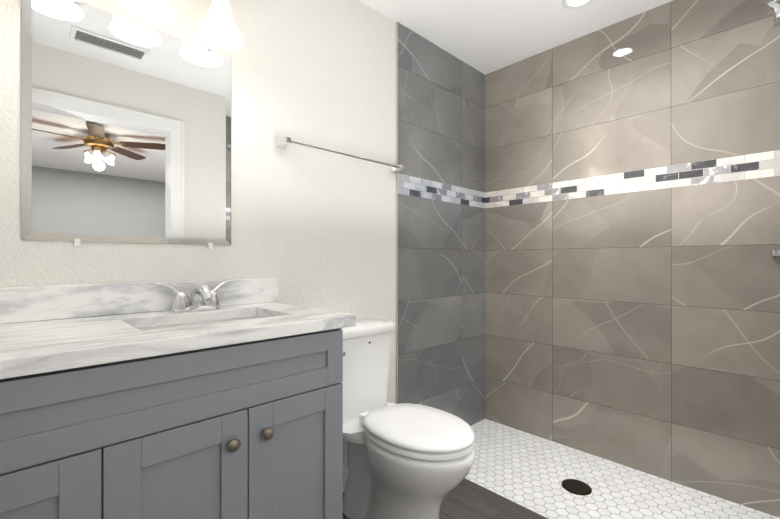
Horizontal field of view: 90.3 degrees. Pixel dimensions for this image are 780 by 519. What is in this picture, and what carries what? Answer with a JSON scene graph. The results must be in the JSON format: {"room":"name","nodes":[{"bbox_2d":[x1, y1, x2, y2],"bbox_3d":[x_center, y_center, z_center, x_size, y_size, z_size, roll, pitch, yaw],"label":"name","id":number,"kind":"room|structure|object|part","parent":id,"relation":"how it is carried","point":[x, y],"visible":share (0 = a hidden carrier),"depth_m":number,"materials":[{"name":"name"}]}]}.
{"room":"bathroom","nodes":[
{"label":"bathroom","id":0,"kind":"room"},
{"bbox_2d":[0,0,395,471],"bbox_3d":[-0.416,-0.094,1.795,3.140,2.440,0.120,0,0,-44],"label":"wall","id":1,"kind":"structure","parent":0,"point":[313,228],"depth_m":1.69,"materials":[{"name":"white paint"}]},
{"bbox_2d":[21,0,230,248],"bbox_3d":[-0.830,-0.423,1.304,0.593,0.768,0.009,0,0,-44],"label":"mirror","id":2,"kind":"object","parent":1,"relation":"attached to","point":[125,130],"visible":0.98,"depth_m":1.26,"materials":[{"name":"clear glass"}]},
{"bbox_2d":[0,278,278,321],"bbox_3d":[-0.938,0.127,1.188,1.292,0.100,0.021,0,0,-44],"label":"backsplash","id":3,"kind":"structure","parent":1,"relation":"attached to","point":[19,303],"depth_m":1.20,"materials":[{"name":"white stone"}]},
{"bbox_2d":[120,0,176,23],"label":"sconce","id":4,"kind":"object","parent":1,"relation":"attached to","point":[153,11],"depth_m":1.28,"materials":[{"name":"white glass"}]},
{"bbox_3d":[-0.766,-0.880,1.234,0.154,0.172,0.154,0,0,-44],"label":"lamp shade","id":5,"kind":"part","parent":4,"relation":"part of","materials":[{"name":"white glass"}]},
{"bbox_2d":[197,0,243,48],"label":"sconce","id":6,"kind":"object","parent":1,"relation":"attached to","point":[218,28],"depth_m":1.39,"materials":[{"name":"white glass"}]},
{"bbox_3d":[-0.606,-0.880,1.389,0.154,0.172,0.154,0,0,-44],"label":"lamp shade","id":7,"kind":"part","parent":6,"relation":"part of","materials":[{"name":"white glass"}]},
{"bbox_2d":[276,136,403,173],"bbox_3d":[-0.199,-0.496,1.870,0.727,0.048,0.072,0,0,-44],"label":"towel rail","id":8,"kind":"object","parent":1,"relation":"attached to","point":[283,143],"visible":1,"depth_m":1.75,"materials":[{"name":"silver metal"}]},
{"bbox_3d":[-0.443,-0.496,1.634,0.048,0.048,0.072,0,0,-44],"label":"post","id":9,"kind":"part","parent":8,"relation":"part of","materials":[{"name":"silver metal"}]},
{"bbox_3d":[0.045,-0.495,2.106,0.048,0.048,0.072,0,0,-44],"label":"post","id":10,"kind":"part","parent":8,"relation":"part of","materials":[{"name":"silver metal"}]},
{"bbox_2d":[343,471,347,491],"bbox_3d":[-0.239,1.081,1.869,0.772,0.090,0.012,0,0,-44],"label":"baseboard","id":11,"kind":"structure","parent":1,"relation":"attached to","point":[345,475],"depth_m":1.88,"materials":[{"name":"white"}]},
{"bbox_2d":[396,22,397,403],"bbox_3d":[0.037,-0.093,2.143,0.004,2.440,0.010,0,0,-44],"label":"wall tile edge","id":12,"kind":"object","parent":1,"relation":"attached to","point":[396,214],"visible":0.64,"depth_m":2.14,"materials":[{"name":"beige"}]},
{"bbox_2d":[398,22,484,425],"bbox_3d":[0.355,-0.093,2.450,0.880,2.440,0.010,0,0,-44],"label":"tile panel","id":13,"kind":"object","parent":1,"relation":"attached to","point":[441,232],"visible":0.79,"depth_m":2.40,"materials":[{"name":"grey tile"}]},
{"bbox_2d":[343,478,547,518],"bbox_3d":[-0.015,1.149,0.852,2.170,0.050,1.790,0,0,-44],"label":"floor","id":14,"kind":"structure","parent":0,"point":[465,498],"depth_m":1.77,"materials":[{"name":"brown wood"}]},
{"bbox_2d":[0,322,355,518],"bbox_3d":[-0.762,0.668,0.971,1.220,0.913,0.575,0,0,-44],"label":"bathroom vanity","id":15,"kind":"object","parent":14,"relation":"on","point":[209,399],"depth_m":0.89,"materials":[{"name":"grey wood"}]},
{"bbox_3d":[-0.699,0.695,0.687,0.301,0.622,0.020,0,0,-44],"label":"door","id":16,"kind":"part","parent":15,"relation":"part of","materials":[{"name":"grey wood"}]},
{"bbox_3d":[-0.589,0.299,0.793,1.212,0.162,0.020,0,0,-44],"label":"drawer","id":17,"kind":"part","parent":15,"relation":"part of","materials":[{"name":"grey wood"}]},
{"bbox_3d":[-0.480,0.695,0.898,0.301,0.622,0.020,0,0,-44],"label":"door","id":18,"kind":"part","parent":15,"relation":"part of","materials":[{"name":"grey wood"}]},
{"bbox_2d":[0,302,355,369],"bbox_3d":[-0.758,0.193,0.989,1.274,0.034,0.557,0,0,-44],"label":"countertop","id":19,"kind":"structure","parent":15,"relation":"on","point":[49,341],"depth_m":0.96,"materials":[{"name":"white stone"}]},
{"bbox_2d":[152,279,235,313],"bbox_3d":[-0.642,0.126,1.323,0.258,0.102,0.153,0,0,-44],"label":"faucet","id":20,"kind":"object","parent":19,"relation":"on","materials":[{"name":"silver metal"}]},
{"bbox_2d":[140,314,259,325],"bbox_3d":[-0.554,0.274,1.202,0.444,0.151,0.294,0,0,-44],"label":"sink","id":21,"kind":"object","parent":19,"relation":"in","point":[219,317],"depth_m":1.30,"materials":[{"name":"white ceramic"}]},
{"bbox_3d":[-0.386,0.456,0.955,0.032,0.032,0.030,0,0,-44],"label":"knob","id":22,"kind":"part","parent":15,"relation":"part of","materials":[{"name":"brown metal"}]},
{"bbox_3d":[-0.321,0.456,1.017,0.032,0.032,0.030,0,0,-44],"label":"knob","id":23,"kind":"part","parent":15,"relation":"part of","materials":[{"name":"brown metal"}]},
{"bbox_3d":[-0.262,0.696,1.109,0.301,0.622,0.020,0,0,-44],"label":"door","id":24,"kind":"part","parent":15,"relation":"part of","materials":[{"name":"grey wood"}]},
{"bbox_2d":[341,318,475,518],"bbox_3d":[-0.025,0.708,1.568,0.464,0.835,0.741,0,0,-44],"label":"toilet","id":25,"kind":"object","parent":14,"relation":"on","point":[409,461],"visible":0.81,"depth_m":1.51,"materials":[{"name":"white ceramic"}]},
{"bbox_3d":[-0.180,0.513,1.757,0.379,0.364,0.218,0,0,-44],"label":"tank","id":26,"kind":"part","parent":25,"relation":"part of","materials":[{"name":"white ceramic"}]},
{"bbox_3d":[-0.179,0.310,1.758,0.406,0.039,0.242,0,0,-44],"label":"tank lid","id":27,"kind":"part","parent":25,"relation":"part of","materials":[{"name":"white ceramic"}]},
{"bbox_3d":[0.113,0.642,1.505,0.354,0.026,0.454,0,0,-44],"label":"seat lid","id":28,"kind":"part","parent":25,"relation":"part of","materials":[{"name":"white plastic"}]},
{"bbox_3d":[0.087,0.904,1.530,0.352,0.443,0.538,0,0,-44],"label":"bowl","id":29,"kind":"part","parent":25,"relation":"part of","materials":[{"name":"white ceramic"}]},
{"bbox_2d":[359,0,672,74],"bbox_3d":[0.205,-1.355,1.154,3.140,0.080,1.910,0,0,-44],"label":"ceiling","id":30,"kind":"structure","parent":0,"point":[484,37],"depth_m":2.15,"materials":[{"name":"white paint"}]},
{"bbox_2d":[562,0,592,8],"bbox_3d":[0.951,-1.310,1.951,0.154,0.007,0.154,0,0,-44],"label":"recessed light","id":31,"kind":"object","parent":30,"relation":"in","point":[572,4],"visible":1,"depth_m":1.99,"materials":[{"name":"white"}]},
{"bbox_2d":[485,0,779,517],"bbox_3d":[1.333,-0.093,2.158,0.120,2.440,1.790,0,0,-44],"label":"wall","id":32,"kind":"structure","parent":0,"point":[632,240],"depth_m":2.05,"materials":[{"name":"tile"}]},
{"bbox_2d":[772,250,779,255],"bbox_3d":[1.678,-0.029,1.684,0.038,0.026,0.026,0,0,-44],"label":"hook","id":33,"kind":"object","parent":32,"relation":"attached to","point":[775,252],"visible":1,"depth_m":1.69,"materials":[{"name":"silver metal"}]},
{"bbox_3d":[1.353,-0.096,1.016,1.678,2.440,0.120,0,0,-44],"label":"wall","id":34,"kind":"structure","parent":0,"visible":0},
{"bbox_3d":[1.508,-0.095,1.256,0.880,2.440,0.010,0,0,-44],"label":"tile panel","id":35,"kind":"object","parent":34,"relation":"attached to","visible":0},
{"bbox_2d":[766,0,779,26],"bbox_3d":[1.533,-0.981,1.434,0.100,0.168,0.204,0,0,-44],"label":"shower head","id":36,"kind":"object","parent":35,"relation":"attached to","point":[773,6],"visible":1,"depth_m":1.48},
{"label":"outside","id":37,"kind":"structure","parent":0,"visible":0},
{"bbox_2d":[465,419,779,518],"bbox_3d":[0.986,1.151,1.903,0.730,0.050,1.670,0,0,-44],"label":"floor","id":38,"kind":"structure","parent":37,"point":[526,470],"depth_m":1.94,"materials":[{"name":"white tile"}]},
{"bbox_2d":[561,479,591,494],"bbox_3d":[0.922,1.123,1.918,0.136,0.005,0.136,0,0,-44],"label":"shower drain","id":39,"kind":"object","parent":38,"relation":"on","point":[576,487],"visible":1,"depth_m":1.91,"materials":[{"name":"brown metal"}]}
]}

